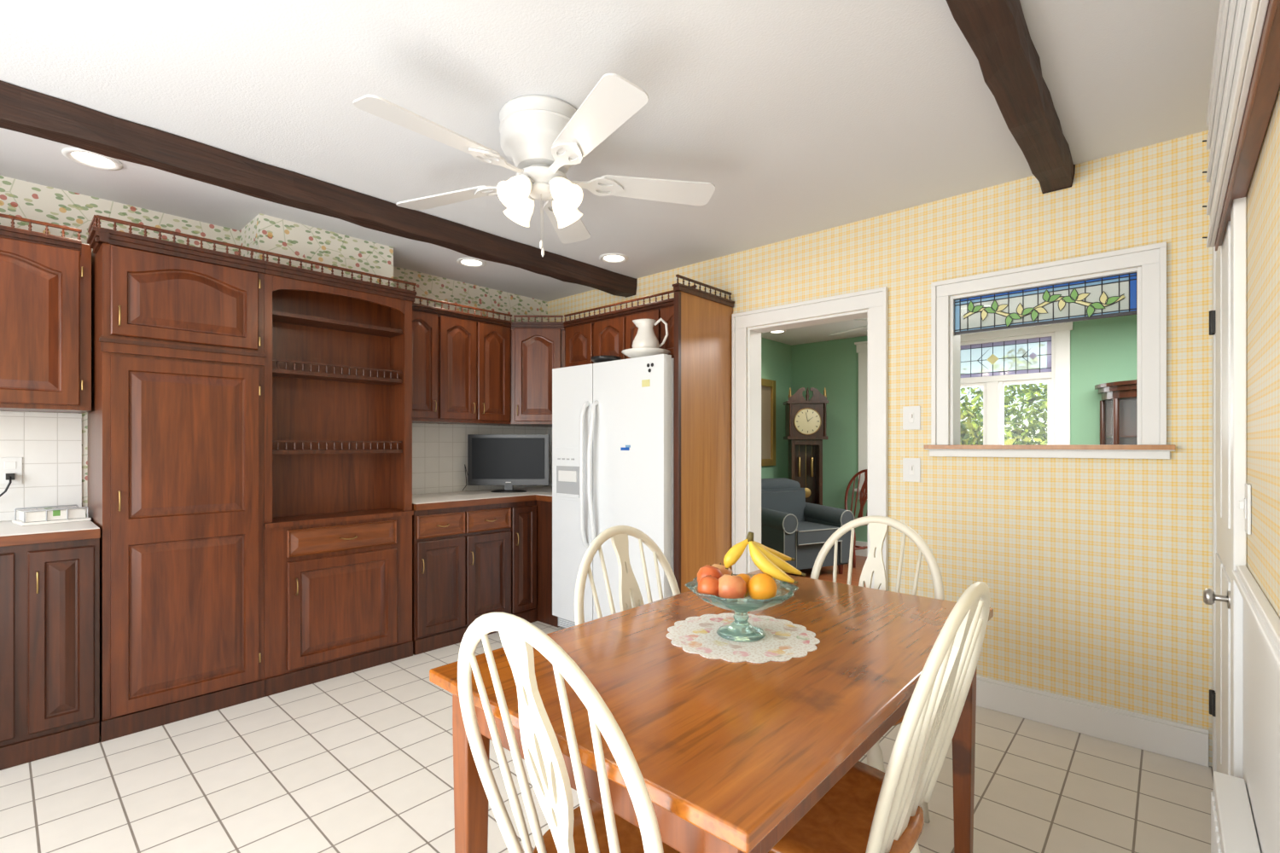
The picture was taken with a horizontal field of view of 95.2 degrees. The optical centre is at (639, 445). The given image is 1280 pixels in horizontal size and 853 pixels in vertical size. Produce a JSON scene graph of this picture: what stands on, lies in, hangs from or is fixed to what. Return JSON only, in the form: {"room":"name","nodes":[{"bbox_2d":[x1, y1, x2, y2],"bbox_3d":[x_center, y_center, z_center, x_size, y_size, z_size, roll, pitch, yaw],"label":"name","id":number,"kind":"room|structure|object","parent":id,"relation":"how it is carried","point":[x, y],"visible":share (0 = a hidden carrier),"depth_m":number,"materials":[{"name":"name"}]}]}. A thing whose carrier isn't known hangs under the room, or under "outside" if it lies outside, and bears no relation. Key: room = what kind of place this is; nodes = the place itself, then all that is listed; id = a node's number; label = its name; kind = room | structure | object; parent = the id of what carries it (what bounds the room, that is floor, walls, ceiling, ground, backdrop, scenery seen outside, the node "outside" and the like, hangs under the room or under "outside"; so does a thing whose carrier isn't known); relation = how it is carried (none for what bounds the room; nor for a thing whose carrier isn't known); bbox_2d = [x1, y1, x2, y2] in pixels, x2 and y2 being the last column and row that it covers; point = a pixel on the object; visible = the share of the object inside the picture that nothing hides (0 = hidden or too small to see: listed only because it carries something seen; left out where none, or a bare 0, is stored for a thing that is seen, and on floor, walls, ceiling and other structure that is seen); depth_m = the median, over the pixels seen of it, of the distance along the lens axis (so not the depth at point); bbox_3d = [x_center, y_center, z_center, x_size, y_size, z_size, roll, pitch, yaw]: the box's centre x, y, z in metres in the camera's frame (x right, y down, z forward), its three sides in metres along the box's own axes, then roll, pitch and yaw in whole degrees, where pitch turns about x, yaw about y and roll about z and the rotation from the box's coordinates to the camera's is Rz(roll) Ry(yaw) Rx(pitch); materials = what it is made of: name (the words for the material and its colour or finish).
{"room":"eat-in kitchen","nodes":[
{"label":"eat-in kitchen","id":0,"kind":"room"},
{"bbox_2d":[0,175,547,521],"bbox_3d":[-2.248,0.010,3.125,0.470,2.450,4.810,0,0,42],"label":"wall","id":1,"kind":"structure","parent":0,"point":[18,198],"depth_m":3.17,"materials":[{"name":"paper"}]},
{"bbox_2d":[0,411,81,521],"bbox_3d":[-3.194,0.094,2.275,0.010,0.494,1.480,0,0,42],"label":"tile backsplash","id":2,"kind":"structure","parent":1,"relation":"attached to","point":[49,445],"depth_m":2.72,"materials":[{"name":"white tile"}]},
{"bbox_2d":[0,457,22,496],"bbox_3d":[-2.846,0.152,2.605,0.059,0.194,0.128,0,0,42],"label":"wall outlet","id":3,"kind":"object","parent":2,"relation":"attached to","point":[10,468],"visible":1,"depth_m":2.64,"materials":[{"name":"white plastic"}]},
{"bbox_2d":[0,213,91,413],"bbox_3d":[-3.050,-0.552,2.151,0.367,0.794,1.488,0,0,42],"label":"upper cabinet","id":4,"kind":"object","parent":1,"relation":"attached to","point":[45,279],"visible":0.99,"depth_m":2.49,"materials":[{"name":"brown wood"}]},
{"bbox_2d":[412,296,511,424],"bbox_3d":[-1.339,-0.552,4.038,0.367,0.794,0.865,0,0,42],"label":"upper cabinet","id":5,"kind":"object","parent":1,"relation":"attached to","point":[461,361],"visible":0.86,"depth_m":3.95,"materials":[{"name":"brown wood"}]},
{"bbox_2d":[490,315,565,426],"bbox_3d":[-0.758,-0.552,4.491,0.620,0.794,0.620,0,0,42],"label":"upper cabinet","id":6,"kind":"object","parent":1,"relation":"attached to","point":[537,348],"visible":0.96,"depth_m":4.26,"materials":[{"name":"brown wood"}]},
{"bbox_2d":[0,555,1213,852],"bbox_3d":[1.013,1.285,2.457,6.200,0.100,8.400,0,0,42],"label":"floor","id":7,"kind":"structure","parent":0,"point":[361,761],"depth_m":2.12,"materials":[{"name":"tile"}]},
{"bbox_2d":[0,520,100,770],"bbox_3d":[-2.949,0.788,2.061,0.637,0.893,1.492,0,0,42],"label":"base cabinet","id":8,"kind":"object","parent":7,"relation":"on","point":[49,573],"visible":0.96,"depth_m":2.32,"materials":[{"name":"brown wood"}]},
{"bbox_2d":[11,504,91,525],"bbox_3d":[-2.627,0.309,2.611,0.180,0.064,0.220,0,0,34],"label":"napkin holder","id":9,"kind":"object","parent":8,"relation":"on","point":[42,515],"visible":1,"depth_m":2.57,"materials":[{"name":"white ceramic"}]},
{"bbox_2d":[87,215,266,742],"bbox_3d":[-2.256,0.143,2.825,0.637,2.184,0.619,0,0,42],"label":"pantry cabinet","id":10,"kind":"object","parent":7,"relation":"on","point":[176,416],"visible":0.99,"depth_m":2.61,"materials":[{"name":"brown wood"}]},
{"bbox_2d":[263,250,416,697],"bbox_3d":[-1.655,0.143,3.218,0.274,2.184,0.769,0,0,42],"label":"tall cabinet","id":11,"kind":"object","parent":7,"relation":"on","point":[338,514],"visible":0.96,"depth_m":3.21,"materials":[{"name":"brown wood"}]},
{"bbox_2d":[411,486,559,655],"bbox_3d":[-0.971,0.788,4.112,0.813,0.893,1.468,0,0,42],"label":"base cabinet","id":12,"kind":"object","parent":7,"relation":"on","point":[475,554],"visible":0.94,"depth_m":3.76,"materials":[{"name":"brown wood"}]},
{"bbox_2d":[412,423,552,494],"bbox_3d":[-0.973,0.094,4.122,0.819,0.494,1.479,0,0,42],"label":"tile backsplash","id":13,"kind":"structure","parent":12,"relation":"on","point":[439,451],"depth_m":4.24,"materials":[{"name":"white tile"}]},
{"bbox_2d":[462,434,549,493],"bbox_3d":[-0.982,0.131,4.277,0.638,0.420,0.161,0,0,-4],"label":"television","id":14,"kind":"object","parent":12,"relation":"on","point":[509,461],"visible":1,"depth_m":4.26,"materials":[{"name":"black plastic"}]},
{"bbox_2d":[457,612,680,852],"bbox_3d":[-0.031,0.748,1.075,0.475,0.979,0.513,0,0,42],"label":"dining chair","id":15,"kind":"object","parent":7,"relation":"on","point":[591,827],"visible":0.92,"depth_m":0.93,"materials":[{"name":"beige paint"}]},
{"bbox_2d":[552,354,674,628],"bbox_3d":[-0.051,0.352,3.776,0.972,1.725,0.674,0,0,42],"label":"refrigerator","id":16,"kind":"object","parent":7,"relation":"on","point":[613,421],"visible":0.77,"depth_m":3.54,"materials":[{"name":"white metal"}]},
{"bbox_2d":[590,355,621,363],"bbox_3d":[-0.219,-0.536,3.748,0.200,0.050,0.200,0,0,42],"label":"bowl","id":17,"kind":"object","parent":16,"relation":"on","point":[595,359],"visible":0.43,"depth_m":3.67,"materials":[{"name":"black plastic"}]},
{"bbox_2d":[621,317,670,358],"bbox_3d":[0.035,-0.643,3.552,0.300,0.264,0.300,0,0,42],"label":"pitcher","id":18,"kind":"object","parent":16,"relation":"on","point":[645,343],"visible":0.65,"depth_m":3.49,"materials":[{"name":"white ceramic"}]},
{"bbox_2d":[574,525,680,625],"bbox_3d":[0.111,0.748,1.715,0.513,0.979,0.475,0,0,42],"label":"dining chair","id":19,"kind":"object","parent":7,"relation":"on","point":[629,589],"visible":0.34,"depth_m":1.85,"materials":[{"name":"beige paint"}]},
{"bbox_2d":[672,274,734,593],"bbox_3d":[0.389,0.137,3.487,0.048,2.196,0.568,0,0,42],"label":"panel","id":20,"kind":"object","parent":7,"relation":"on","point":[702,319],"depth_m":3.45,"materials":[{"name":"brown wood"}]},
{"bbox_2d":[429,570,993,852],"bbox_3d":[0.298,0.860,1.505,0.800,0.750,1.370,0,0,42],"label":"dining table","id":21,"kind":"object","parent":7,"relation":"on","point":[730,757],"visible":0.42,"depth_m":1.14,"materials":[{"name":"brown wood"}]},
{"bbox_2d":[666,613,820,663],"bbox_3d":[0.258,0.483,1.490,0.379,0.002,0.379,0,0,42],"label":"doily","id":22,"kind":"object","parent":21,"relation":"on","point":[784,640],"visible":0.99,"depth_m":1.44,"materials":[{"name":"fabric"}]},
{"bbox_2d":[685,574,798,642],"bbox_3d":[0.258,0.419,1.490,0.288,0.125,0.275,0,0,42],"label":"fruit bowl","id":23,"kind":"object","parent":22,"relation":"on","point":[740,630],"visible":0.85,"depth_m":1.44,"materials":[{"name":"green glass"}]},
{"bbox_2d":[697,563,746,599],"bbox_3d":[0.196,0.349,1.495,0.118,0.081,0.201,0,0,-6],"label":"apples","id":24,"kind":"object","parent":23,"relation":"in","point":[716,580],"visible":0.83,"depth_m":1.42,"materials":[{"name":"red food"}]},
{"bbox_2d":[736,573,777,599],"bbox_3d":[0.282,0.353,1.466,0.072,0.076,0.145,0,0,-29],"label":"oranges","id":25,"kind":"object","parent":23,"relation":"in","point":[760,586],"visible":0.65,"depth_m":1.41,"materials":[{"name":"orange food"}]},
{"bbox_2d":[723,531,805,584],"bbox_3d":[0.316,0.281,1.487,0.208,0.121,0.117,0,0,-1],"label":"banana bunch","id":26,"kind":"object","parent":23,"relation":"in","point":[771,562],"visible":1,"depth_m":1.47,"materials":[{"name":"yellow food"}]},
{"bbox_2d":[783,387,828,505],"bbox_3d":[1.871,0.295,6.614,0.460,1.880,0.290,0,0,4],"label":"grandfather clock","id":27,"kind":"object","parent":7,"relation":"on","point":[805,421],"visible":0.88,"depth_m":6.51,"materials":[{"name":"brown wood"}]},
{"bbox_2d":[761,477,854,575],"bbox_3d":[1.486,0.789,5.760,0.865,0.892,0.844,0,0,-26],"label":"armchair","id":28,"kind":"object","parent":7,"relation":"on","point":[794,527],"visible":0.67,"depth_m":5.53,"materials":[{"name":"grey fabric"}]},
{"bbox_2d":[844,469,867,568],"bbox_3d":[2.262,0.748,6.194,0.513,0.979,0.475,0,0,-33],"label":"wooden chair","id":29,"kind":"object","parent":7,"relation":"on","point":[863,499],"visible":0.31,"depth_m":6.30,"materials":[{"name":"red wood"}]},
{"bbox_2d":[810,515,944,823],"bbox_3d":[0.711,0.748,1.960,0.475,0.979,0.513,0,0,42],"label":"dining chair","id":30,"kind":"object","parent":7,"relation":"on","point":[878,526],"visible":0.32,"depth_m":2.10,"materials":[{"name":"beige paint"}]},
{"bbox_2d":[768,581,990,852],"bbox_3d":[0.448,0.748,1.261,0.513,0.979,0.475,0,0,42],"label":"dining chair","id":31,"kind":"object","parent":7,"relation":"on","point":[869,810],"visible":0.81,"depth_m":1.16,"materials":[{"name":"beige paint"}]},
{"bbox_2d":[1094,379,1137,444],"bbox_3d":[4.189,0.360,4.590,1.012,1.750,0.472,0,0,42],"label":"china cabinet","id":32,"kind":"object","parent":7,"relation":"on","point":[1119,403],"visible":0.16,"depth_m":4.92,"materials":[{"name":"brown wood"}]},
{"bbox_2d":[0,0,1220,302],"bbox_3d":[-0.884,-1.265,1.820,4.245,0.100,4.910,0,0,42],"label":"ceiling","id":33,"kind":"structure","parent":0,"point":[802,117],"depth_m":2.04,"materials":[{"name":"white paint"}]},
{"bbox_2d":[61,147,122,170],"bbox_3d":[-2.317,-1.210,2.476,0.190,0.009,0.190,0,0,42],"label":"recessed light","id":34,"kind":"object","parent":33,"relation":"in","point":[86,158],"visible":0.98,"depth_m":2.47,"materials":[{"name":"white"}]},
{"bbox_2d":[0,80,637,297],"bbox_3d":[-1.662,-1.154,2.543,0.135,0.129,4.736,0,0,42],"label":"ceiling beam","id":35,"kind":"structure","parent":33,"relation":"attached to","point":[22,110],"depth_m":2.51,"materials":[{"name":"brown wood"}]},
{"bbox_2d":[456,257,486,267],"bbox_3d":[-1.117,-1.210,3.874,0.190,0.009,0.190,0,0,42],"label":"recessed light","id":36,"kind":"object","parent":33,"relation":"in","point":[468,262],"visible":1,"depth_m":3.87,"materials":[{"name":"white"}]},
{"bbox_2d":[353,73,715,256],"bbox_3d":[-0.394,-0.961,2.137,1.291,0.505,1.237,0,0,42],"label":"ceiling fan","id":37,"kind":"object","parent":33,"relation":"hanging from","point":[544,136],"depth_m":2.06,"materials":[{"name":"white plastic"}]},
{"bbox_2d":[599,253,628,263],"bbox_3d":[-0.170,-1.210,3.786,0.190,0.009,0.190,0,0,42],"label":"recessed light","id":38,"kind":"object","parent":33,"relation":"in","point":[608,258],"visible":1,"depth_m":3.78,"materials":[{"name":"white"}]},
{"bbox_2d":[945,0,1075,193],"bbox_3d":[0.243,-1.169,0.816,0.139,0.098,4.736,0,0,42],"label":"ceiling beam","id":39,"kind":"structure","parent":33,"relation":"attached to","point":[997,32],"depth_m":1.83,"materials":[{"name":"brown wood"}]},
{"bbox_2d":[761,337,791,478],"bbox_3d":[0.722,0.010,5.947,0.100,2.450,3.220,0,0,42],"label":"wall","id":40,"kind":"structure","parent":0,"point":[776,357],"depth_m":6.89,"materials":[{"name":"green paint"}]},
{"bbox_2d":[761,378,775,466],"bbox_3d":[1.269,-0.255,6.442,0.044,0.980,0.850,0,0,42],"label":"picture frame","id":41,"kind":"object","parent":40,"relation":"attached to","point":[768,386],"visible":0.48,"depth_m":6.65,"materials":[{"name":"gold metal"}]},
{"bbox_2d":[547,130,1212,767],"bbox_3d":[1.490,0.010,2.982,6.000,2.450,0.140,0,0,42],"label":"wall","id":42,"kind":"structure","parent":0,"point":[1096,573],"depth_m":2.58,"materials":[{"name":"yellow paper"}]},
{"bbox_2d":[563,285,697,366],"bbox_3d":[-0.004,-0.740,3.990,1.205,0.419,0.350,0,0,42],"label":"upper cabinet","id":43,"kind":"object","parent":42,"relation":"attached to","point":[611,333],"visible":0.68,"depth_m":3.93,"materials":[{"name":"brown wood"}]},
{"bbox_2d":[732,286,888,591],"bbox_3d":[0.996,0.205,3.430,0.948,2.060,0.206,0,0,42],"label":"trim","id":44,"kind":"structure","parent":42,"relation":"attached to","point":[746,339],"depth_m":3.55,"materials":[{"name":"white paint"}]},
{"bbox_2d":[902,406,920,430],"bbox_3d":[1.380,-0.140,2.974,0.085,0.120,0.018,0,0,42],"label":"light switch","id":45,"kind":"object","parent":42,"relation":"attached to","point":[911,415],"visible":1,"depth_m":2.97,"materials":[{"name":"white plastic"}]},
{"bbox_2d":[902,458,920,482],"bbox_3d":[1.380,0.125,2.974,0.085,0.120,0.018,0,0,42],"label":"light switch","id":46,"kind":"object","parent":42,"relation":"attached to","point":[911,467],"visible":1,"depth_m":2.97,"materials":[{"name":"white plastic"}]},
{"bbox_2d":[954,272,1137,335],"bbox_3d":[1.801,-0.630,2.645,0.687,0.173,0.026,0,0,42],"label":"stained glass panel","id":47,"kind":"object","parent":42,"relation":"attached to","point":[1074,297],"visible":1,"depth_m":2.61,"materials":[{"name":"multicoloured"}]},
{"bbox_2d":[924,241,1175,459],"bbox_3d":[1.819,-0.375,2.664,0.917,0.860,0.235,0,0,42],"label":"trim","id":48,"kind":"structure","parent":42,"relation":"attached to","point":[945,346],"depth_m":2.53,"materials":[{"name":"white paint"}]},
{"bbox_2d":[976,675,1209,767],"bbox_3d":[1.740,1.165,2.649,1.201,0.140,0.017,0,0,42],"label":"baseboard","id":49,"kind":"structure","parent":42,"relation":"attached to","point":[1184,742],"depth_m":2.46,"materials":[{"name":"white paint"}]},
{"bbox_2d":[830,305,990,335],"bbox_3d":[2.026,-0.961,4.613,1.279,0.505,1.272,0,0,42],"label":"ceiling fan","id":50,"kind":"object","parent":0,"point":[963,311],"depth_m":4.55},
{"bbox_2d":[761,280,1128,345],"bbox_3d":[2.662,-1.265,4.275,6.200,0.100,3.490,0,0,42],"label":"ceiling","id":51,"kind":"structure","parent":0,"point":[819,333],"depth_m":5.61,"materials":[{"name":"white paint"}]},
{"bbox_2d":[768,330,786,333],"bbox_3d":[1.465,-1.210,6.231,0.190,0.009,0.190,0,0,42],"label":"recessed light","id":52,"kind":"object","parent":51,"relation":"in","point":[779,331],"visible":0.77,"depth_m":6.25,"materials":[{"name":"white"}]},
{"bbox_2d":[791,302,1137,542],"bbox_3d":[3.891,0.010,5.341,5.610,2.450,0.140,0,0,42],"label":"wall","id":53,"kind":"structure","parent":0,"point":[1102,351],"depth_m":6.56,"materials":[{"name":"green paint"}]},
{"bbox_2d":[854,341,867,500],"bbox_3d":[2.693,-0.273,6.372,0.660,1.755,0.180,0,0,42],"label":"trim","id":54,"kind":"structure","parent":53,"relation":"in","point":[862,347],"depth_m":6.49,"materials":[{"name":"white paint"}]},
{"bbox_2d":[855,541,867,557],"bbox_3d":[3.878,1.155,5.245,5.480,0.160,0.017,0,0,42],"label":"baseboard","id":55,"kind":"structure","parent":53,"relation":"attached to","point":[859,552],"depth_m":6.51,"materials":[{"name":"white paint"}]},
{"bbox_2d":[960,321,1072,444],"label":"window","id":56,"kind":"structure","parent":53,"relation":"in","point":[1056,375],"depth_m":5.50,"materials":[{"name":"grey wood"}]},
{"bbox_2d":[1242,87,1279,852],"bbox_3d":[0.659,0.010,0.442,0.108,2.450,4.740,0,0,42],"label":"wall","id":57,"kind":"structure","parent":0,"point":[1263,194],"depth_m":1.20,"materials":[{"name":"paper"}]},
{"bbox_2d":[1202,221,1230,775],"bbox_3d":[1.849,0.220,1.879,0.074,2.020,0.818,0,0,42],"label":"door","id":58,"kind":"structure","parent":57,"relation":"in","point":[1219,319],"depth_m":1.79,"materials":[{"name":"white wood"}]},
{"bbox_2d":[1212,196,1246,779],"bbox_3d":[1.867,0.175,1.863,0.024,2.120,1.008,0,0,42],"label":"trim","id":59,"kind":"structure","parent":57,"relation":"attached to","point":[1238,210],"depth_m":1.49,"materials":[{"name":"white paint"}]},
{"bbox_2d":[1210,771,1260,852],"bbox_3d":[0.834,1.015,0.763,0.060,0.400,1.850,0,0,42],"label":"radiator cover","id":60,"kind":"object","parent":57,"relation":"attached to","point":[1233,830],"visible":1,"depth_m":1.30,"materials":[{"name":"white metal"}]},
{"bbox_2d":[1202,0,1279,250],"bbox_3d":[1.196,-0.831,1.156,0.066,0.432,1.920,0,0,42],"label":"wall shelf","id":61,"kind":"object","parent":57,"relation":"attached to","point":[1245,79],"visible":0.96,"depth_m":1.18,"materials":[{"name":"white wood"}]},
{"bbox_2d":[1239,483,1250,535],"bbox_3d":[1.484,0.155,1.435,0.018,0.120,0.075,0,0,42],"label":"light switch","id":62,"kind":"object","parent":57,"relation":"attached to","point":[1246,504],"visible":1,"depth_m":1.41,"materials":[{"name":"white plastic"}]},
{"bbox_2d":[1231,564,1279,675],"bbox_3d":[0.274,0.330,0.108,0.027,0.050,3.728,0,0,42],"label":"trim","id":63,"kind":"structure","parent":57,"relation":"attached to","point":[1264,616],"depth_m":1.10,"materials":[{"name":"white paint"}]},
{"label":"outside","id":64,"kind":"structure","parent":0,"visible":0},
{"bbox_3d":[12.393,2.485,13.668,28.000,0.100,23.100,0,0,42],"label":"ground","id":65,"kind":"structure","parent":64,"visible":0},
{"bbox_2d":[960,392,983,445],"bbox_3d":[4.241,0.325,9.781,2.985,4.220,2.469,0,0,42],"label":"tree","id":66,"kind":"object","parent":65,"relation":"on","point":[964,412],"visible":0.02,"depth_m":8.92,"materials":[{"name":"green plant"}]},
{"bbox_2d":[960,405,1040,445],"bbox_3d":[5.060,0.907,8.156,2.636,3.056,2.233,0,0,42],"label":"tree","id":67,"kind":"object","parent":65,"relation":"on","point":[973,433],"visible":0.07,"depth_m":7.91,"materials":[{"name":"green plant"}]},
{"bbox_2d":[960,343,1047,445],"bbox_3d":[6.561,0.380,10.023,3.389,4.111,2.618,0,0,-1],"label":"tree","id":68,"kind":"object","parent":65,"relation":"on","point":[1035,423],"visible":0.21,"depth_m":9.67,"materials":[{"name":"green plant"}]},
{"bbox_2d":[960,363,1047,444],"bbox_3d":[6.823,0.088,11.186,4.164,4.693,4.201,0,0,25],"label":"tree","id":69,"kind":"object","parent":65,"relation":"on","point":[974,399],"visible":0.05,"depth_m":11.14,"materials":[{"name":"green plant"}]},
{"bbox_2d":[1022,437,1047,444],"bbox_3d":[6.156,0.837,7.564,2.800,3.195,2.056,0,0,42],"label":"tree","id":70,"kind":"object","parent":65,"relation":"on","point":[1041,440],"visible":0.02,"depth_m":7.69,"materials":[{"name":"green plant"}]}
]}

